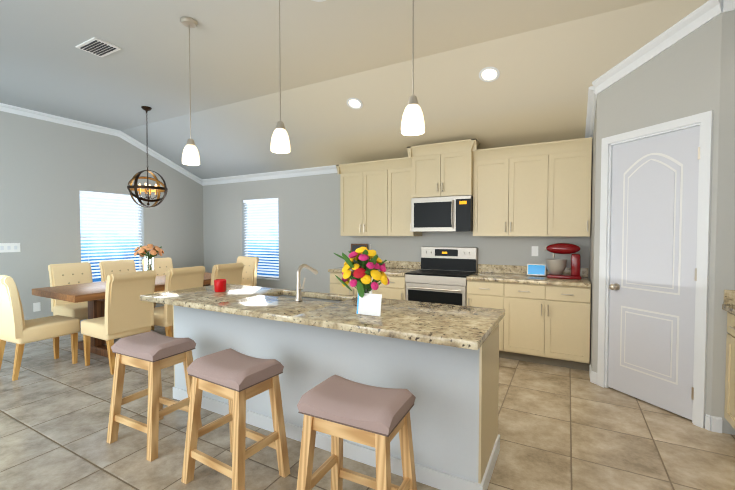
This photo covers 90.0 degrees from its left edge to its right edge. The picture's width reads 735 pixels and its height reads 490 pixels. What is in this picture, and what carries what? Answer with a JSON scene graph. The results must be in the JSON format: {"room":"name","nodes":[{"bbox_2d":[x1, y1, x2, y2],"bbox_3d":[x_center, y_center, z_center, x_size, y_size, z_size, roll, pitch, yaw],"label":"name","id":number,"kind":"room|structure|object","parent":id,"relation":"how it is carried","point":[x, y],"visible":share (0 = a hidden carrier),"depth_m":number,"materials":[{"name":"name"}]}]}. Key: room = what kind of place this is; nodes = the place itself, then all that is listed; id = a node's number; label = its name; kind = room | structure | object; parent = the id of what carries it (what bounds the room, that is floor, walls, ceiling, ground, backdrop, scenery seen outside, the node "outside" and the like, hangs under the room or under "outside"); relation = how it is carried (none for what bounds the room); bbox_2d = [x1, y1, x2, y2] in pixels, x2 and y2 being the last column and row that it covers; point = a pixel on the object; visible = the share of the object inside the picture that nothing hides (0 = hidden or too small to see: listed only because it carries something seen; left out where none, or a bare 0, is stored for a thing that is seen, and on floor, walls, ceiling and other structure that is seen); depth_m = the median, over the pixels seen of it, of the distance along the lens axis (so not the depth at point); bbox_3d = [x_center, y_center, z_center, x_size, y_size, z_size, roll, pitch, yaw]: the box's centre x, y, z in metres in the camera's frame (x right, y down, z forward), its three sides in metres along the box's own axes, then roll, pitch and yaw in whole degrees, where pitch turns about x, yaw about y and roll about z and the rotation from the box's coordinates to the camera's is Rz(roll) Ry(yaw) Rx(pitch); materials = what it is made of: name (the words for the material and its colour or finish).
{"room":"dining room","nodes":[
{"label":"dining room","id":0,"kind":"room"},
{"bbox_2d":[0,111,203,320],"bbox_3d":[-5.281,-0.250,3.738,0.120,3.070,8.440,1,2,29],"label":"wall","id":1,"kind":"structure","parent":0,"point":[50,172],"depth_m":5.28,"materials":[{"name":"paint"}]},
{"bbox_2d":[0,243,20,252],"bbox_3d":[-4.643,0.036,4.778,0.011,0.116,0.195,1,2,29],"label":"switch plate","id":2,"kind":"object","parent":1,"relation":"attached to","point":[9,247],"depth_m":4.77,"materials":[{"name":"white plastic"}]},
{"bbox_2d":[33,302,40,311],"bbox_3d":[-4.522,0.848,5.028,0.006,0.120,0.075,1,2,29],"label":"switch plate","id":3,"kind":"object","parent":1,"relation":"attached to","point":[36,306],"depth_m":5.02,"materials":[{"name":"white plastic"}]},
{"bbox_2d":[80,194,140,281],"bbox_3d":[-4.089,-0.100,5.901,0.145,1.455,0.970,1,2,29],"label":"window","id":4,"kind":"structure","parent":1,"relation":"in","point":[96,279],"depth_m":5.90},
{"bbox_2d":[80,191,141,281],"bbox_3d":[-4.095,-0.117,5.904,0.060,1.414,0.914,1,2,29],"label":"window blinds","id":5,"kind":"object","parent":4,"relation":"attached to","point":[100,194],"visible":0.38,"depth_m":5.83,"materials":[{"name":"white plastic"}]},
{"bbox_2d":[6,306,722,432],"bbox_3d":[-2.009,1.283,1.996,7.335,0.107,8.200,1,2,29],"label":"baseboard","id":6,"kind":"structure","parent":1,"relation":"attached to","point":[713,423],"depth_m":2.61,"materials":[{"name":"white wood"}]},
{"bbox_2d":[0,0,708,178],"bbox_3d":[-1.735,-1.439,1.767,8.200,0.777,8.440,1,2,29],"label":"ceiling","id":7,"kind":"structure","parent":0,"point":[551,61],"depth_m":3.56,"materials":[{"name":"paint"}]},
{"bbox_2d":[75,37,120,56],"bbox_3d":[-2.379,-1.743,3.250,0.320,0.016,0.210,1,2,29],"label":"ceiling vent","id":8,"kind":"object","parent":7,"relation":"in","point":[97,47],"visible":1,"depth_m":3.23,"materials":[{"name":"white metal"}]},
{"bbox_2d":[127,106,167,207],"bbox_3d":[-2.887,-1.144,4.821,0.462,1.304,0.462,1,2,29],"label":"chandelier","id":9,"kind":"object","parent":7,"relation":"hanging from","point":[147,190],"visible":1,"depth_m":4.81,"materials":[{"name":"brown metal"}]},
{"bbox_2d":[180,17,199,165],"bbox_3d":[-1.387,-1.187,2.872,0.130,1.104,0.130,1,2,29],"label":"pendant light","id":10,"kind":"object","parent":7,"relation":"hanging from","point":[190,155],"visible":1,"depth_m":2.85,"materials":[{"name":"white glass"}]},
{"bbox_2d":[270,0,289,153],"bbox_3d":[-0.579,-1.174,2.431,0.130,1.104,0.130,1,2,29],"label":"pendant light","id":11,"kind":"object","parent":7,"relation":"hanging from","point":[280,142],"visible":1,"depth_m":2.42,"materials":[{"name":"white glass"}]},
{"bbox_2d":[347,98,362,108],"bbox_3d":[-0.147,-1.627,4.232,0.190,0.075,0.179,1,2,29],"label":"recessed light","id":12,"kind":"object","parent":7,"relation":"in","point":[352,103],"visible":1,"depth_m":4.23,"materials":[{"name":"white glass"}]},
{"bbox_2d":[401,0,424,135],"bbox_3d":[0.246,-1.161,1.981,0.130,1.104,0.130,1,2,29],"label":"pendant light","id":13,"kind":"object","parent":7,"relation":"hanging from","point":[412,123],"visible":1,"depth_m":1.96,"materials":[{"name":"white glass"}]},
{"bbox_2d":[479,67,499,81],"bbox_3d":[1.155,-1.617,3.487,0.190,0.075,0.179,1,2,29],"label":"recessed light","id":14,"kind":"object","parent":7,"relation":"in","point":[487,74],"visible":1,"depth_m":3.48,"materials":[{"name":"white glass"}]},
{"bbox_2d":[0,325,734,489],"bbox_3d":[-1.735,1.391,1.849,8.200,0.100,8.440,1,2,29],"label":"floor","id":15,"kind":"structure","parent":0,"point":[561,428],"depth_m":2.47,"materials":[{"name":"tile"}]},
{"bbox_2d":[0,275,79,380],"bbox_3d":[-3.442,0.780,3.790,0.456,1.008,0.640,1,2,26],"label":"chair","id":16,"kind":"object","parent":15,"relation":"on","point":[18,329],"visible":1,"depth_m":3.58,"materials":[{"name":"beige wood"}]},
{"bbox_2d":[48,262,92,319],"bbox_3d":[-3.753,0.750,4.813,0.640,1.008,0.456,1,2,29],"label":"dining chair","id":17,"kind":"object","parent":15,"relation":"on","point":[69,274],"visible":0.52,"depth_m":4.77,"materials":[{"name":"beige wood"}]},
{"bbox_2d":[81,270,155,374],"bbox_3d":[-2.653,0.776,3.928,0.640,1.008,0.456,1,2,29],"label":"dining chair","id":18,"kind":"object","parent":15,"relation":"on","point":[128,312],"visible":0.96,"depth_m":3.77,"materials":[{"name":"beige wood"}]},
{"bbox_2d":[32,272,211,357],"bbox_3d":[-2.875,0.864,4.902,1.000,0.775,2.150,1,2,29],"label":"dining table","id":19,"kind":"object","parent":15,"relation":"on","point":[93,294],"visible":0.35,"depth_m":4.24,"materials":[{"name":"brown wood"}]},
{"bbox_2d":[134,244,163,270],"bbox_3d":[-2.894,0.232,4.876,0.379,0.489,0.375,1,2,29],"label":"flowers","id":20,"kind":"object","parent":19,"relation":"on","point":[142,251],"visible":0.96,"depth_m":4.81,"materials":[{"name":"orange plant"}]},
{"bbox_2d":[99,260,155,329],"bbox_3d":[-3.470,0.735,5.331,0.640,1.008,0.456,1,2,29],"label":"dining chair","id":21,"kind":"object","parent":15,"relation":"on","point":[115,266],"visible":0.25,"depth_m":5.37,"materials":[{"name":"beige wood"}]},
{"bbox_2d":[106,331,201,461],"bbox_3d":[-1.455,0.977,2.517,0.488,0.688,0.391,1,2,29],"label":"bar stool","id":22,"kind":"object","parent":15,"relation":"on","point":[153,353],"visible":0.98,"depth_m":2.43,"materials":[{"name":"brown wood"}]},
{"bbox_2d":[142,257,172,303],"bbox_3d":[-3.183,0.720,5.857,0.640,1.008,0.456,1,2,29],"label":"dining chair","id":23,"kind":"object","parent":15,"relation":"on","point":[162,266],"visible":0.31,"depth_m":5.97,"materials":[{"name":"beige fabric"}]},
{"bbox_2d":[154,266,204,336],"bbox_3d":[-2.361,0.760,4.463,0.640,1.008,0.456,1,2,29],"label":"dining chair","id":24,"kind":"object","parent":15,"relation":"on","point":[183,278],"visible":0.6,"depth_m":4.23,"materials":[{"name":"beige wood"}]},
{"bbox_2d":[211,263,243,284],"bbox_3d":[-2.068,0.745,4.999,0.640,1.008,0.456,1,2,29],"label":"dining chair","id":25,"kind":"object","parent":15,"relation":"on","point":[231,273],"visible":0.35,"depth_m":4.84,"materials":[{"name":"beige fabric"}]},
{"bbox_2d":[181,348,289,489],"bbox_3d":[-0.750,0.990,2.098,0.475,0.688,0.375,1,2,32],"label":"bar stool","id":26,"kind":"object","parent":15,"relation":"on","point":[236,379],"visible":1,"depth_m":2.04,"materials":[{"name":"brown wood"}]},
{"bbox_2d":[236,256,258,285],"bbox_3d":[-2.197,0.712,6.139,0.456,1.008,0.640,1,2,29],"label":"chair","id":27,"kind":"object","parent":15,"relation":"on","point":[249,274],"visible":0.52,"depth_m":6.24,"materials":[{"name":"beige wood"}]},
{"bbox_2d":[168,304,500,489],"bbox_3d":[-0.385,0.880,2.770,2.567,0.868,0.610,1,2,29],"label":"kitchen island","id":28,"kind":"object","parent":15,"relation":"on","point":[439,362],"depth_m":2.19,"materials":[{"name":"paint"}]},
{"bbox_2d":[140,284,503,351],"bbox_3d":[-0.457,0.427,2.639,2.620,0.040,0.820,1,2,29],"label":"island countertop","id":29,"kind":"structure","parent":28,"relation":"on","point":[446,325],"depth_m":2.28,"materials":[{"name":"beige stone"}]},
{"bbox_2d":[214,279,226,291],"bbox_3d":[-1.241,0.343,3.099,0.100,0.100,0.098,1,2,29],"label":"candle","id":30,"kind":"object","parent":29,"relation":"on","point":[219,285],"visible":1,"depth_m":3.06,"materials":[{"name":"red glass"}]},
{"bbox_2d":[276,292,331,299],"bbox_3d":[-0.475,0.539,2.892,0.754,0.222,0.284,1,2,29],"label":"sink","id":31,"kind":"object","parent":29,"relation":"in","point":[277,293],"depth_m":3.01,"materials":[{"name":"silver metal"}]},
{"bbox_2d":[295,264,317,300],"bbox_3d":[-0.436,0.271,2.753,0.098,0.264,0.252,1,2,29],"label":"faucet","id":32,"kind":"object","parent":29,"relation":"on","point":[299,288],"visible":1,"depth_m":2.67,"materials":[{"name":"silver metal"}]},
{"bbox_2d":[334,247,388,299],"bbox_3d":[-0.022,0.214,2.278,0.316,0.405,0.358,1,2,29],"label":"flowers","id":33,"kind":"object","parent":29,"relation":"on","point":[370,262],"visible":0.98,"depth_m":2.20,"materials":[{"name":"multicoloured plant"}]},
{"bbox_2d":[356,293,381,315],"bbox_3d":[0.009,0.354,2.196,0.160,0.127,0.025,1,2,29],"label":"vase","id":34,"kind":"object","parent":29,"relation":"on","point":[368,304],"visible":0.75,"depth_m":2.19,"materials":[{"name":"white ceramic"}]},
{"bbox_2d":[296,375,416,489],"bbox_3d":[-0.044,1.002,1.679,0.488,0.688,0.391,1,2,29],"label":"bar stool","id":35,"kind":"object","parent":15,"relation":"on","point":[338,409],"visible":1,"depth_m":1.62,"materials":[{"name":"brown wood"}]},
{"bbox_2d":[330,272,383,297],"bbox_3d":[-0.027,0.808,5.221,0.813,0.868,0.612,1,2,29],"label":"base cabinet","id":36,"kind":"object","parent":15,"relation":"on","point":[336,287],"depth_m":5.04,"materials":[{"name":"beige wood"}]},
{"bbox_2d":[328,268,420,275],"bbox_3d":[0.104,0.355,5.120,1.148,0.040,0.640,1,2,29],"label":"countertop","id":37,"kind":"structure","parent":36,"relation":"on","point":[389,271],"depth_m":4.92,"materials":[{"name":"beige stone"}]},
{"bbox_2d":[350,244,367,265],"bbox_3d":[-0.135,0.150,5.497,0.280,0.339,0.073,1,2,29],"label":"chalkboard sign","id":38,"kind":"object","parent":37,"relation":"on","point":[354,247],"visible":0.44,"depth_m":5.53,"materials":[{"name":"brown wood"}]},
{"bbox_2d":[384,276,405,299],"bbox_3d":[0.424,0.816,4.975,0.434,0.868,0.612,1,2,29],"label":"base cabinet","id":39,"kind":"object","parent":15,"relation":"on","point":[396,288],"depth_m":4.66,"materials":[{"name":"beige wood"}]},
{"bbox_2d":[405,246,477,305],"bbox_3d":[0.934,0.646,4.653,0.752,1.225,0.677,1,2,29],"label":"range","id":40,"kind":"object","parent":15,"relation":"on","point":[441,274],"visible":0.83,"depth_m":4.54,"materials":[{"name":"silver metal"}]},
{"bbox_2d":[467,280,511,358],"bbox_3d":[1.488,0.832,4.394,0.462,0.868,0.612,1,2,29],"label":"base cabinet","id":41,"kind":"object","parent":15,"relation":"on","point":[480,293],"depth_m":4.08,"materials":[{"name":"beige wood"}]},
{"bbox_2d":[508,284,590,370],"bbox_3d":[1.978,0.840,4.127,0.869,0.868,0.612,1,2,29],"label":"base cabinet","id":42,"kind":"object","parent":15,"relation":"on","point":[545,320],"depth_m":3.82,"materials":[{"name":"beige wood"}]},
{"bbox_2d":[466,272,590,287],"bbox_3d":[1.816,0.382,4.186,1.224,0.040,0.640,1,2,29],"label":"countertop","id":43,"kind":"structure","parent":42,"relation":"on","point":[496,277],"depth_m":4.03,"materials":[{"name":"beige stone"}]},
{"bbox_2d":[527,264,545,275],"bbox_3d":[1.962,0.289,4.270,0.200,0.134,0.045,1,2,29],"label":"smart display","id":44,"kind":"object","parent":43,"relation":"on","point":[536,269],"visible":1,"depth_m":4.26,"materials":[{"name":"blue glass"}]},
{"bbox_2d":[545,243,581,279],"bbox_3d":[2.161,0.171,4.063,0.355,0.387,0.216,1,2,29],"label":"stand mixer","id":45,"kind":"object","parent":43,"relation":"on","point":[556,268],"visible":1,"depth_m":4.00,"materials":[{"name":"red metal"}]},
{"bbox_2d":[724,310,734,428],"bbox_3d":[2.537,0.902,1.999,0.612,0.868,0.954,1,2,29],"label":"base cabinet","id":46,"kind":"object","parent":15,"relation":"on","point":[729,408],"depth_m":2.50,"materials":[{"name":"beige wood"}]},
{"bbox_2d":[722,302,734,317],"bbox_3d":[2.284,0.459,1.551,0.640,0.040,1.960,1,2,29],"label":"countertop","id":47,"kind":"structure","parent":46,"relation":"on","point":[730,309],"depth_m":2.46,"materials":[{"name":"beige stone"}]},
{"bbox_2d":[204,122,734,377],"bbox_3d":[0.254,0.005,5.464,7.950,2.460,0.120,1,2,29],"label":"wall","id":48,"kind":"structure","parent":0,"point":[309,233],"depth_m":5.30,"materials":[{"name":"paint"}]},
{"bbox_2d":[246,201,279,279],"bbox_3d":[-1.907,-0.112,6.627,0.920,1.435,0.145,1,2,29],"label":"window","id":49,"kind":"structure","parent":48,"relation":"in","point":[268,278],"depth_m":6.67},
{"bbox_2d":[243,198,278,277],"bbox_3d":[-1.904,-0.128,6.632,0.864,1.394,0.060,1,2,29],"label":"window blinds","id":50,"kind":"object","parent":49,"relation":"attached to","point":[264,201],"visible":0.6,"depth_m":6.60,"materials":[{"name":"white plastic"}]},
{"bbox_2d":[340,165,391,235],"bbox_3d":[0.040,-0.596,5.302,0.813,0.929,0.332,1,2,29],"label":"upper cabinet","id":51,"kind":"object","parent":48,"relation":"attached to","point":[365,194],"depth_m":5.15,"materials":[{"name":"beige wood"}]},
{"bbox_2d":[0,0,734,185],"bbox_3d":[-1.735,-1.365,1.769,7.960,0.705,8.200,1,2,29],"label":"crown molding","id":52,"kind":"structure","parent":48,"relation":"attached to","point":[699,17],"depth_m":3.56,"materials":[{"name":"white wood"}]},
{"bbox_2d":[392,165,421,235],"bbox_3d":[0.492,-0.588,5.056,0.434,0.929,0.332,1,2,29],"label":"upper cabinet","id":53,"kind":"object","parent":48,"relation":"attached to","point":[401,174],"depth_m":4.90,"materials":[{"name":"beige wood"}]},
{"bbox_2d":[412,145,479,197],"bbox_3d":[0.999,-0.882,4.727,0.758,0.553,0.407,1,2,29],"label":"upper cabinet","id":54,"kind":"object","parent":48,"relation":"attached to","point":[441,172],"depth_m":4.53,"materials":[{"name":"beige wood"}]},
{"bbox_2d":[411,195,472,231],"bbox_3d":[0.983,-0.386,4.712,0.756,0.425,0.474,1,2,29],"label":"microwave","id":55,"kind":"object","parent":54,"relation":"attached to","point":[444,214],"visible":0.98,"depth_m":4.54,"materials":[{"name":"silver metal"}]},
{"bbox_2d":[382,260,587,275],"bbox_3d":[1.130,0.291,4.911,3.126,0.099,0.020,1,2,29],"label":"backsplash","id":56,"kind":"structure","parent":48,"relation":"attached to","point":[388,264],"depth_m":4.65,"materials":[{"name":"beige stone"}]},
{"bbox_2d":[472,149,555,235],"bbox_3d":[1.734,-0.569,4.378,0.870,0.929,0.332,1,2,29],"label":"upper cabinet","id":57,"kind":"object","parent":48,"relation":"attached to","point":[540,189],"depth_m":4.22,"materials":[{"name":"beige wood"}]},
{"bbox_2d":[532,246,537,255],"bbox_3d":[2.018,0.075,4.431,0.074,0.120,0.006,1,2,29],"label":"switch plate","id":58,"kind":"object","parent":48,"relation":"attached to","point":[534,248],"depth_m":4.43,"materials":[{"name":"white plastic"}]},
{"bbox_2d":[556,145,591,236],"bbox_3d":[2.223,-0.561,4.111,0.462,0.929,0.332,1,2,29],"label":"upper cabinet","id":59,"kind":"object","parent":48,"relation":"attached to","point":[573,166],"depth_m":3.94,"materials":[{"name":"beige wood"}]},
{"bbox_2d":[597,110,712,427],"bbox_3d":[2.301,0.176,3.000,0.165,2.262,0.814,-1,2,-21],"label":"door","id":60,"kind":"structure","parent":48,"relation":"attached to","point":[655,207],"depth_m":2.93,"materials":[{"name":"white wood"}]},
{"bbox_2d":[723,290,734,305],"bbox_3d":[2.744,0.364,2.403,0.612,0.099,0.020,1,2,29],"label":"backsplash","id":61,"kind":"structure","parent":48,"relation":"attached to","point":[729,295],"depth_m":2.53,"materials":[{"name":"beige stone"}]}
]}

